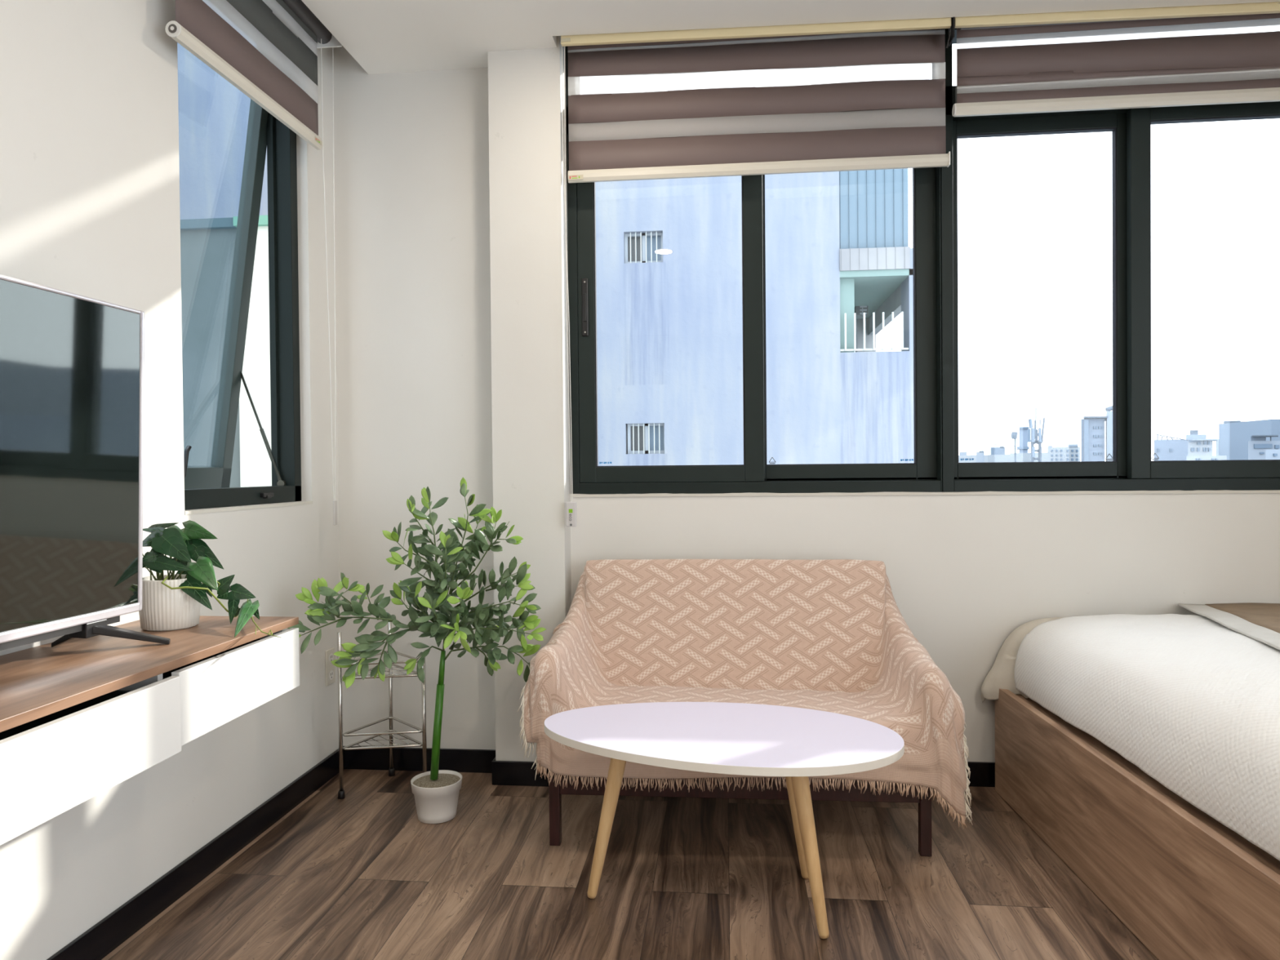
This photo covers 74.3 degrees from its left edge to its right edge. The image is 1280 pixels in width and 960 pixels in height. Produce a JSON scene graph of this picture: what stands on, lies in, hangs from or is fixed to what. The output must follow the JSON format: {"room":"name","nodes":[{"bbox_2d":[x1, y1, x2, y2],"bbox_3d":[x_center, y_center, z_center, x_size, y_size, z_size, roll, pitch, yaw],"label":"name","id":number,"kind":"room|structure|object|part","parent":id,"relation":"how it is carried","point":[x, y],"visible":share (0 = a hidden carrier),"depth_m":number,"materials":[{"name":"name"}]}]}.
{"room":"studio apartment","nodes":[
{"label":"studio apartment","id":0,"kind":"room"},
{"bbox_2d":[0,0,340,959],"bbox_3d":[-1.494,-0.263,0.117,0.140,2.750,6.340,0,1,6],"label":"wall","id":1,"kind":"structure","parent":0,"point":[90,162],"depth_m":2.10,"materials":[{"name":"paint"}]},
{"bbox_2d":[0,615,299,845],"bbox_3d":[-1.090,0.434,1.390,0.395,0.171,1.435,0,1,6],"label":"tv cabinet","id":2,"kind":"object","parent":1,"relation":"attached to","point":[80,718],"visible":0.93,"depth_m":1.53,"materials":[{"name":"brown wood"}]},
{"bbox_2d":[0,274,170,650],"bbox_3d":[-1.147,-0.003,1.267,0.196,0.707,1.140,0,1,7],"label":"television","id":3,"kind":"object","parent":2,"relation":"on","point":[72,364],"visible":1,"depth_m":1.63,"materials":[{"name":"black plastic"}]},
{"bbox_3d":[-0.901,0.446,1.376,0.017,0.144,0.455,0,1,6],"label":"drawer","id":4,"kind":"part","parent":2,"relation":"part of","materials":[{"name":"white paint"}]},
{"bbox_2d":[138,520,280,637],"bbox_3d":[-0.954,0.217,1.936,0.505,0.247,0.188,0,1,20],"label":"potted trailing plant","id":5,"kind":"object","parent":2,"relation":"on","point":[171,602],"visible":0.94,"depth_m":1.92,"materials":[{"name":"green plant"}]},
{"bbox_3d":[-1.089,0.283,1.959,0.128,0.116,0.128,0,1,6],"label":"pot","id":6,"kind":"part","parent":5,"relation":"part of","materials":[{"name":"white ceramic"}]},
{"bbox_3d":[-0.872,0.440,1.859,0.017,0.144,0.459,0,1,6],"label":"drawer","id":7,"kind":"part","parent":2,"relation":"part of","materials":[{"name":"white paint"}]},
{"bbox_2d":[46,746,344,959],"bbox_3d":[-1.413,1.071,0.057,0.012,0.083,6.200,0,1,6],"label":"baseboard","id":8,"kind":"structure","parent":1,"relation":"attached to","point":[104,937],"depth_m":2.23,"materials":[{"name":"black tile"}]},
{"bbox_2d":[183,0,301,510],"bbox_3d":[-1.355,-0.731,2.591,0.313,1.620,0.692,0,1,6],"label":"window","id":9,"kind":"structure","parent":1,"relation":"in","point":[205,486],"depth_m":2.87,"materials":[{"name":"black metal"}]},
{"bbox_3d":[-1.409,-0.044,2.584,0.075,0.124,0.031,-1,1,-41],"label":"handle","id":10,"kind":"part","parent":9,"relation":"part of","materials":[{"name":"black plastic"}]},
{"bbox_2d":[164,0,342,524],"bbox_3d":[-1.119,-0.710,2.525,0.125,1.745,0.868,0,1,6],"label":"roller blind","id":11,"kind":"object","parent":9,"relation":"attached to","point":[197,27],"visible":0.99,"depth_m":2.55,"materials":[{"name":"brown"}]},
{"bbox_3d":[-1.126,-1.132,2.488,0.026,0.044,0.758,0,1,6],"label":"rail","id":12,"kind":"part","parent":11,"relation":"part of","materials":[{"name":"beige plastic"}]},
{"bbox_3d":[-1.073,-0.712,2.906,0.003,1.590,0.053,0,1,6],"label":"cord","id":13,"kind":"part","parent":11,"relation":"part of","materials":[{"name":"white plastic"}]},
{"bbox_3d":[-1.063,-0.713,2.946,0.008,1.590,0.020,0,1,26],"label":"cord","id":14,"kind":"part","parent":11,"relation":"part of","materials":[{"name":"white plastic"}]},
{"bbox_3d":[-1.296,-0.190,2.885,0.178,0.429,0.024,0,1,8],"label":"stay arm","id":15,"kind":"part","parent":9,"relation":"part of","materials":[{"name":"grey metal"}]},
{"bbox_2d":[184,501,312,515],"bbox_3d":[-1.171,0.083,2.586,0.004,0.010,0.696,0,1,6],"label":"trim","id":16,"kind":"structure","parent":1,"relation":"attached to","point":[233,508],"depth_m":2.52,"materials":[{"name":"beige paint"}]},
{"bbox_2d":[325,647,335,686],"bbox_3d":[-1.115,0.673,3.047,0.008,0.127,0.064,0,1,6],"label":"wall outlet","id":17,"kind":"object","parent":1,"relation":"attached to","point":[330,668],"visible":0.97,"depth_m":3.04,"materials":[{"name":"beige plastic"}]},
{"bbox_2d":[328,653,333,662],"bbox_3d":[-1.113,0.641,3.046,0.002,0.034,0.034,0,1,6],"label":"receptacle","id":18,"kind":"object","parent":17,"relation":"attached to","point":[331,655],"depth_m":3.04,"materials":[{"name":"white plastic"}]},
{"bbox_2d":[328,670,333,679],"bbox_3d":[-1.112,0.703,3.047,0.002,0.034,0.034,0,1,6],"label":"receptacle","id":19,"kind":"object","parent":17,"relation":"attached to","point":[331,672],"depth_m":3.05,"materials":[{"name":"white plastic"}]},
{"bbox_2d":[332,35,571,761],"bbox_3d":[-0.685,-0.308,3.094,0.869,2.750,0.253,0,1,6],"label":"wall","id":20,"kind":"structure","parent":0,"point":[451,276],"depth_m":3.08,"materials":[{"name":"paint"}]},
{"bbox_2d":[343,746,495,773],"bbox_3d":[-0.801,1.026,3.105,0.592,0.083,0.012,0,1,6],"label":"baseboard","id":21,"kind":"structure","parent":20,"relation":"attached to","point":[459,760],"depth_m":3.10,"materials":[{"name":"black tile"}]},
{"bbox_2d":[491,757,549,786],"bbox_3d":[-0.375,1.024,3.005,0.277,0.083,0.125,0,1,6],"label":"baseboard","id":22,"kind":"structure","parent":20,"relation":"attached to","point":[503,772],"depth_m":2.95,"materials":[{"name":"black tile"}]},
{"bbox_2d":[101,768,1158,959],"bbox_3d":[0.605,1.147,-0.186,4.476,0.100,6.320,0,1,6],"label":"floor","id":23,"kind":"structure","parent":0,"point":[358,876],"depth_m":2.21,"materials":[{"name":"brown wood"}]},
{"bbox_2d":[337,622,426,799],"bbox_3d":[-0.856,0.791,2.901,0.249,0.560,0.258,0,1,27],"label":"rack","id":24,"kind":"object","parent":23,"relation":"on","point":[391,731],"visible":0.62,"depth_m":2.88,"materials":[{"name":"silver metal"}]},
{"bbox_3d":[-1.010,0.787,2.849,0.013,0.548,0.013,0,1,6],"label":"post","id":25,"kind":"part","parent":24,"relation":"part of","materials":[{"name":"silver metal"}]},
{"bbox_2d":[342,650,418,679],"bbox_3d":[-0.887,0.642,2.955,0.268,0.056,0.191,-1,1,-7],"label":"shelf","id":26,"kind":"object","parent":24,"relation":"attached to","point":[415,674],"depth_m":2.90,"materials":[{"name":"silver metal"}]},
{"bbox_2d":[342,716,422,750],"bbox_3d":[-0.884,0.882,2.958,0.268,0.056,0.191,-1,1,-7],"label":"shelf","id":27,"kind":"object","parent":24,"relation":"attached to","point":[390,732],"depth_m":2.89,"materials":[{"name":"silver metal"}]},
{"bbox_3d":[-0.901,0.783,3.057,0.013,0.548,0.013,0,1,6],"label":"post","id":28,"kind":"part","parent":24,"relation":"part of","materials":[{"name":"silver metal"}]},
{"bbox_3d":[-0.737,0.829,2.885,0.013,0.458,0.013,0,1,6],"label":"post","id":29,"kind":"part","parent":24,"relation":"part of","materials":[{"name":"silver metal"}]},
{"bbox_2d":[287,477,546,823],"bbox_3d":[-0.665,0.532,2.668,0.795,1.081,0.354,0,1,6],"label":"potted tree","id":30,"kind":"object","parent":23,"relation":"on","point":[436,791],"visible":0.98,"depth_m":2.62,"materials":[{"name":"green plant"}]},
{"bbox_3d":[-0.646,1.011,2.691,0.160,0.121,0.160,0,1,6],"label":"pot","id":31,"kind":"part","parent":30,"relation":"part of","materials":[{"name":"white ceramic"}]},
{"bbox_2d":[543,702,904,938],"bbox_3d":[0.192,0.846,2.104,0.890,0.448,0.508,0,1,6],"label":"coffee table","id":32,"kind":"object","parent":23,"relation":"on","point":[795,744],"visible":1,"depth_m":2.04,"materials":[{"name":"white laminate"}]},
{"bbox_3d":[-0.078,0.855,2.155,0.121,0.432,0.041,0,1,15],"label":"leg","id":33,"kind":"part","parent":32,"relation":"part of","materials":[{"name":"brown wood"}]},
{"bbox_3d":[0.409,0.850,2.233,0.114,0.432,0.041,-1,1,-41],"label":"leg","id":34,"kind":"part","parent":32,"relation":"part of","materials":[{"name":"brown wood"}]},
{"bbox_3d":[0.396,0.853,1.994,0.100,0.431,0.041,0,1,33],"label":"leg","id":35,"kind":"part","parent":32,"relation":"part of","materials":[{"name":"brown wood"}]},
{"bbox_2d":[548,772,931,856],"bbox_3d":[0.298,0.696,2.649,1.097,0.735,0.470,0,1,6],"label":"sofa","id":36,"kind":"object","parent":23,"relation":"on","point":[555,793],"visible":0.14,"depth_m":2.43,"materials":[{"name":"brown wood"}]},
{"bbox_3d":[-0.250,0.848,2.486,0.031,0.445,0.031,0,1,6],"label":"leg","id":37,"kind":"part","parent":36,"relation":"part of","materials":[{"name":"brown wood"}]},
{"bbox_3d":[0.300,0.854,2.650,1.030,0.120,0.460,0,1,6],"label":"rail","id":38,"kind":"part","parent":36,"relation":"part of","materials":[{"name":"brown wood"}]},
{"bbox_2d":[517,559,973,828],"bbox_3d":[0.301,0.620,2.631,1.291,0.698,0.528,0,1,6],"label":"throw blanket","id":39,"kind":"object","parent":36,"relation":"on","point":[828,635],"visible":0.89,"depth_m":2.72,"materials":[{"name":"beige fabric"}]},
{"bbox_3d":[0.807,0.840,2.397,0.031,0.445,0.031,0,1,6],"label":"leg","id":40,"kind":"part","parent":36,"relation":"part of","materials":[{"name":"brown wood"}]},
{"bbox_2d":[995,688,1279,959],"bbox_3d":[1.955,0.878,1.773,1.723,0.357,2.031,0,1,6],"label":"bed","id":41,"kind":"object","parent":23,"relation":"on","point":[1188,886],"visible":0.61,"depth_m":1.96,"materials":[{"name":"brown wood"}]},
{"bbox_3d":[1.964,0.595,1.788,1.543,0.240,1.968,0,1,6],"label":"mattress","id":42,"kind":"object","parent":41,"relation":"on","visible":0},
{"bbox_2d":[981,617,1063,702],"bbox_3d":[1.328,0.610,2.778,0.363,0.307,0.202,0,1,6],"label":"sheet","id":43,"kind":"object","parent":42,"relation":"on","point":[1002,674],"visible":0.44,"depth_m":2.82,"materials":[{"name":"beige fabric"}]},
{"bbox_2d":[1014,613,1279,861],"bbox_3d":[1.504,0.567,1.780,0.673,0.260,1.956,0,1,3],"label":"quilt","id":44,"kind":"object","parent":42,"relation":"on","point":[1191,701],"visible":0.9,"depth_m":2.02,"materials":[{"name":"white fabric"}]},
{"bbox_2d":[1177,603,1279,649],"bbox_3d":[2.035,0.425,1.845,1.270,0.017,1.900,0,1,6],"label":"blanket","id":45,"kind":"object","parent":44,"relation":"on","point":[1260,622],"visible":1,"depth_m":2.55,"materials":[{"name":"fabric"}]},
{"bbox_2d":[301,0,1279,74],"bbox_3d":[0.617,-1.581,-0.164,4.416,0.245,6.440,0,1,6],"label":"ceiling","id":46,"kind":"structure","parent":0,"point":[381,36],"depth_m":2.72,"materials":[{"name":"white paint"}]},
{"bbox_2d":[570,489,1279,762],"bbox_3d":[1.398,-0.325,2.940,3.307,2.750,0.140,0,1,6],"label":"wall","id":47,"kind":"structure","parent":0,"point":[964,572],"depth_m":2.90,"materials":[{"name":"paint"}]},
{"bbox_2d":[565,29,942,493],"bbox_3d":[0.390,-0.758,3.011,1.302,1.608,0.110,0,1,6],"label":"window","id":48,"kind":"structure","parent":47,"relation":"in","point":[925,474],"depth_m":2.98,"materials":[{"name":"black metal"}]},
{"bbox_3d":[-0.197,-0.618,3.027,0.024,0.207,0.008,0,1,6],"label":"handle","id":49,"kind":"part","parent":48,"relation":"part of","materials":[{"name":"black plastic"}]},
{"bbox_3d":[0.106,-0.618,3.017,0.659,1.252,0.032,0,1,6],"label":"sash","id":50,"kind":"part","parent":48,"relation":"part of","materials":[{"name":"grey metal"}]},
{"bbox_2d":[560,17,951,526],"bbox_3d":[0.388,-0.702,2.849,1.300,1.715,0.115,0,1,5],"label":"roller blind","id":51,"kind":"object","parent":48,"relation":"attached to","point":[890,124],"visible":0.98,"depth_m":2.88,"materials":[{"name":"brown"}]},
{"bbox_3d":[-0.248,-0.699,2.883,0.021,1.550,0.016,0,1,6],"label":"cord","id":52,"kind":"part","parent":51,"relation":"part of","materials":[{"name":"white plastic"}]},
{"bbox_3d":[-0.248,-0.699,2.880,0.009,1.550,0.022,0,1,6],"label":"cord","id":53,"kind":"part","parent":51,"relation":"part of","materials":[{"name":"white plastic"}]},
{"bbox_3d":[0.392,-1.063,2.886,1.286,0.046,0.024,0,1,5],"label":"rail","id":54,"kind":"part","parent":51,"relation":"part of","materials":[{"name":"beige plastic"}]},
{"bbox_3d":[0.705,-0.624,3.002,0.667,1.252,0.032,0,1,6],"label":"sash","id":55,"kind":"part","parent":48,"relation":"part of","materials":[{"name":"grey metal"}]},
{"bbox_2d":[569,489,1279,497],"bbox_3d":[1.051,0.045,2.909,2.626,0.012,0.006,0,1,6],"label":"trim","id":56,"kind":"structure","parent":47,"relation":"attached to","point":[748,494],"depth_m":2.91,"materials":[{"name":"grey paint"}]},
{"bbox_2d":[965,761,995,786],"bbox_3d":[1.408,1.009,2.881,3.295,0.083,0.012,0,1,6],"label":"baseboard","id":57,"kind":"structure","parent":47,"relation":"attached to","point":[982,773],"depth_m":2.90,"materials":[{"name":"black tile"}]},
{"bbox_2d":[940,17,1279,492],"bbox_3d":[1.697,-0.768,2.883,1.322,1.608,0.102,0,1,6],"label":"window","id":58,"kind":"structure","parent":47,"relation":"in","point":[1131,468],"depth_m":2.89,"materials":[{"name":"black metal"}]},
{"bbox_3d":[1.381,-0.629,2.934,0.675,1.252,0.032,0,1,6],"label":"sash","id":59,"kind":"part","parent":58,"relation":"part of","materials":[{"name":"grey metal"}]},
{"bbox_2d":[946,1,1279,116],"bbox_3d":[1.671,-1.393,2.740,1.328,0.353,0.100,0,1,4],"label":"roller blind","id":60,"kind":"object","parent":58,"relation":"attached to","point":[1203,69],"visible":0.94,"depth_m":2.76,"materials":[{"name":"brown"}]},
{"bbox_3d":[1.691,-1.238,2.757,1.292,0.042,0.024,0,1,5],"label":"rail","id":61,"kind":"part","parent":60,"relation":"part of","materials":[{"name":"beige plastic"}]},
{"bbox_3d":[1.986,-0.633,2.826,0.668,1.252,0.032,0,1,6],"label":"sash","id":62,"kind":"part","parent":58,"relation":"part of","materials":[{"name":"grey metal"}]},
{"label":"outside","id":63,"kind":"structure","parent":0,"visible":0},
{"bbox_3d":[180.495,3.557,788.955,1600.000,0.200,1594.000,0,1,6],"label":"ground","id":64,"kind":"structure","parent":63,"visible":0},
{"bbox_2d":[177,0,914,466],"bbox_3d":[-2.010,2.930,14.805,11.970,24.000,7.027,0,1,6],"label":"neighbouring building","id":65,"kind":"structure","parent":64,"relation":"on","point":[669,308],"depth_m":10.93,"materials":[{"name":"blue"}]},
{"bbox_3d":[-0.066,-3.037,11.209,0.255,0.410,0.030,0,1,6],"label":"pane","id":66,"kind":"part","parent":65,"relation":"part of","materials":[{"name":"grey glass"}]},
{"bbox_3d":[-0.029,-0.542,11.239,0.255,0.400,0.030,0,1,6],"label":"pane","id":67,"kind":"part","parent":65,"relation":"part of","materials":[{"name":"grey"}]},
{"bbox_3d":[0.188,-3.039,11.183,0.255,0.410,0.030,0,1,6],"label":"pane","id":68,"kind":"part","parent":65,"relation":"part of","materials":[{"name":"blue"}]},
{"bbox_3d":[0.225,-0.544,11.213,0.255,0.400,0.030,0,1,6],"label":"pane","id":69,"kind":"part","parent":65,"relation":"part of","materials":[{"name":"blue"}]},
{"bbox_2d":[854,306,867,319],"bbox_3d":[3.346,-2.704,12.833,0.181,0.454,0.320,0,1,6],"label":"air conditioner","id":70,"kind":"object","parent":65,"relation":"on","point":[859,310],"visible":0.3,"depth_m":12.70,"materials":[{"name":"grey metal"}]},
{"bbox_2d":[859,306,866,315],"bbox_3d":[3.351,-2.702,12.682,0.101,0.454,0.020,0,1,6],"label":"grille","id":71,"kind":"object","parent":70,"relation":"attached to","point":[862,308],"depth_m":12.68,"materials":[{"name":"grey metal"}]},
{"bbox_3d":[2.983,-1.661,10.763,0.850,0.025,0.020,0,1,6],"label":"railing","id":72,"kind":"part","parent":65,"relation":"part of","materials":[{"name":"white metal"}]},
{"bbox_2d":[958,452,987,462],"bbox_3d":[71.411,3.085,180.515,7.778,18.160,4.261,0,1,6],"label":"building","id":73,"kind":"structure","parent":64,"relation":"on","point":[964,455],"depth_m":178.49,"materials":[{"name":"grey"}]},
{"bbox_2d":[976,450,984,462],"bbox_3d":[64.937,3.464,161.263,2.586,18.008,3.842,0,1,6],"label":"building","id":74,"kind":"structure","parent":64,"relation":"on","point":[980,455],"depth_m":159.29,"materials":[{"name":"grey concrete"}]},
{"bbox_2d":[987,445,1010,462],"bbox_3d":[50.044,4.246,117.816,4.446,17.817,5.177,0,1,6],"label":"building","id":75,"kind":"structure","parent":64,"relation":"on","point":[997,454],"depth_m":115.33,"materials":[{"name":"blue"}]},
{"bbox_2d":[990,431,1017,462],"bbox_3d":[24.952,5.423,57.860,1.785,17.438,0.380,0,1,6],"label":"mast","id":76,"kind":"object","parent":64,"relation":"on","point":[1014,434],"visible":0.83,"depth_m":57.64,"materials":[{"name":"blue"}]},
{"bbox_2d":[1017,426,1029,453],"bbox_3d":[92.909,-0.523,205.239,5.354,24.360,8.081,0,1,6],"label":"tower","id":77,"kind":"structure","parent":64,"relation":"on","point":[1023,447],"depth_m":201.66,"materials":[{"name":"blue"}]},
{"bbox_2d":[1009,453,1047,462],"bbox_3d":[68.030,3.966,147.751,8.938,17.292,7.567,0,1,6],"label":"building","id":78,"kind":"structure","parent":64,"relation":"on","point":[1020,457],"depth_m":144.09,"materials":[{"name":"grey concrete"}]},
{"bbox_2d":[1027,408,1044,462],"bbox_3d":[24.718,4.858,52.740,1.042,18.701,0.412,0,1,6],"label":"antenna mast","id":79,"kind":"object","parent":64,"relation":"on","point":[1034,433],"visible":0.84,"depth_m":52.52,"materials":[{"name":"blue"}]},
{"bbox_3d":[24.210,-2.772,52.596,0.176,0.828,0.174,0,1,6],"label":"antenna panel","id":80,"kind":"part","parent":79,"relation":"part of","materials":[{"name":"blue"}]},
{"bbox_3d":[24.292,-3.509,52.578,0.279,0.601,0.212,0,1,6],"label":"antenna panel","id":81,"kind":"part","parent":79,"relation":"part of","materials":[{"name":"blue"}]},
{"bbox_3d":[24.434,-2.789,52.574,0.234,0.864,0.232,0,1,6],"label":"antenna panel","id":82,"kind":"part","parent":79,"relation":"part of","materials":[{"name":"blue"}]},
{"bbox_3d":[24.474,-1.746,52.584,0.176,0.648,0.174,0,1,6],"label":"antenna panel","id":83,"kind":"part","parent":79,"relation":"part of","materials":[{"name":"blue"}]},
{"bbox_3d":[24.569,-3.111,52.556,0.100,1.222,0.097,0,1,6],"label":"antenna panel","id":84,"kind":"part","parent":79,"relation":"part of","materials":[{"name":"blue"}]},
{"bbox_3d":[24.846,-2.787,52.532,0.196,0.863,0.193,0,1,6],"label":"antenna panel","id":85,"kind":"part","parent":79,"relation":"part of","materials":[{"name":"blue"}]},
{"bbox_3d":[24.887,-1.708,52.542,0.157,0.720,0.155,0,1,6],"label":"antenna panel","id":86,"kind":"part","parent":79,"relation":"part of","materials":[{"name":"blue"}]},
{"bbox_3d":[25.024,-3.073,52.510,0.265,1.589,0.106,0,1,6],"label":"antenna panel","id":87,"kind":"part","parent":79,"relation":"part of","materials":[{"name":"blue"}]},
{"bbox_2d":[1047,444,1079,462],"bbox_3d":[64.182,3.806,127.928,7.486,18.185,7.596,0,1,6],"label":"building","id":88,"kind":"structure","parent":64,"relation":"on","point":[1071,453],"depth_m":124.30,"materials":[{"name":"grey"}]},
{"bbox_2d":[1080,405,1112,461],"bbox_3d":[49.008,2.946,88.863,7.783,21.169,8.197,0,1,6],"label":"apartment tower","id":89,"kind":"structure","parent":64,"relation":"on","point":[1092,428],"depth_m":85.68,"materials":[{"name":"blue"}]},
{"bbox_3d":[48.053,-7.142,86.512,0.746,0.918,0.460,0,1,6],"label":"water tank","id":90,"kind":"part","parent":89,"relation":"part of","materials":[{"name":"blue"}]},
{"bbox_2d":[1153,434,1187,460],"bbox_3d":[67.833,3.661,107.957,6.256,18.916,4.601,0,1,6],"label":"warehouse","id":91,"kind":"structure","parent":64,"relation":"on","point":[1172,449],"depth_m":105.80,"materials":[{"name":"white concrete"}]},
{"bbox_2d":[1186,430,1217,456],"bbox_3d":[47.937,4.768,72.146,2.191,17.970,5.539,0,1,34],"label":"stepped building","id":92,"kind":"structure","parent":64,"relation":"on","point":[1197,444],"depth_m":70.62,"materials":[{"name":"grey concrete"}]},
{"bbox_3d":[47.871,-3.382,71.674,1.772,0.122,4.933,0,1,34],"label":"cornice","id":93,"kind":"part","parent":92,"relation":"part of","materials":[{"name":"grey"}]},
{"bbox_2d":[1186,455,1226,460],"bbox_3d":[42.519,6.054,63.452,2.472,15.716,4.317,0,1,34],"label":"building","id":94,"kind":"structure","parent":64,"relation":"on","point":[1193,457],"depth_m":62.09,"materials":[{"name":"grey concrete"}]},
{"bbox_2d":[1216,420,1244,455],"bbox_3d":[101.594,1.208,143.509,10.848,22.310,8.962,0,1,6],"label":"apartment tower","id":95,"kind":"structure","parent":64,"relation":"on","point":[1227,421],"depth_m":140.58,"materials":[{"name":"blue"}]},
{"bbox_2d":[1218,418,1279,460],"bbox_3d":[74.790,3.182,98.018,9.000,20.000,10.000,0,1,6],"label":"building","id":96,"kind":"structure","parent":64,"relation":"on","point":[1233,437],"depth_m":98.81,"materials":[{"name":"blue"}]},
{"bbox_2d":[1248,435,1279,459],"bbox_3d":[59.596,4.657,80.569,4.327,17.768,3.381,0,1,6],"label":"building","id":97,"kind":"structure","parent":64,"relation":"on","point":[1258,444],"depth_m":79.50,"materials":[{"name":"grey concrete"}]},
{"bbox_2d":[1265,449,1279,459],"bbox_3d":[44.867,5.918,58.932,1.984,16.060,3.716,0,1,37],"label":"building","id":98,"kind":"structure","parent":64,"relation":"on","point":[1269,454],"depth_m":57.91,"materials":[{"name":"grey concrete"}]},
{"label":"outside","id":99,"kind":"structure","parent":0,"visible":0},
{"bbox_2d":[180,214,271,487],"bbox_3d":[-5.037,6.646,6.229,6.620,16.842,0.280,0,1,6],"label":"building","id":100,"kind":"structure","parent":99,"point":[206,245],"depth_m":5.83,"materials":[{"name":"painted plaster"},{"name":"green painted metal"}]},
{"bbox_3d":[-5.501,6.681,6.287,5.684,16.780,0.180,0,1,6],"label":"slate panel","id":101,"kind":"part","parent":100,"relation":"part of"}
]}

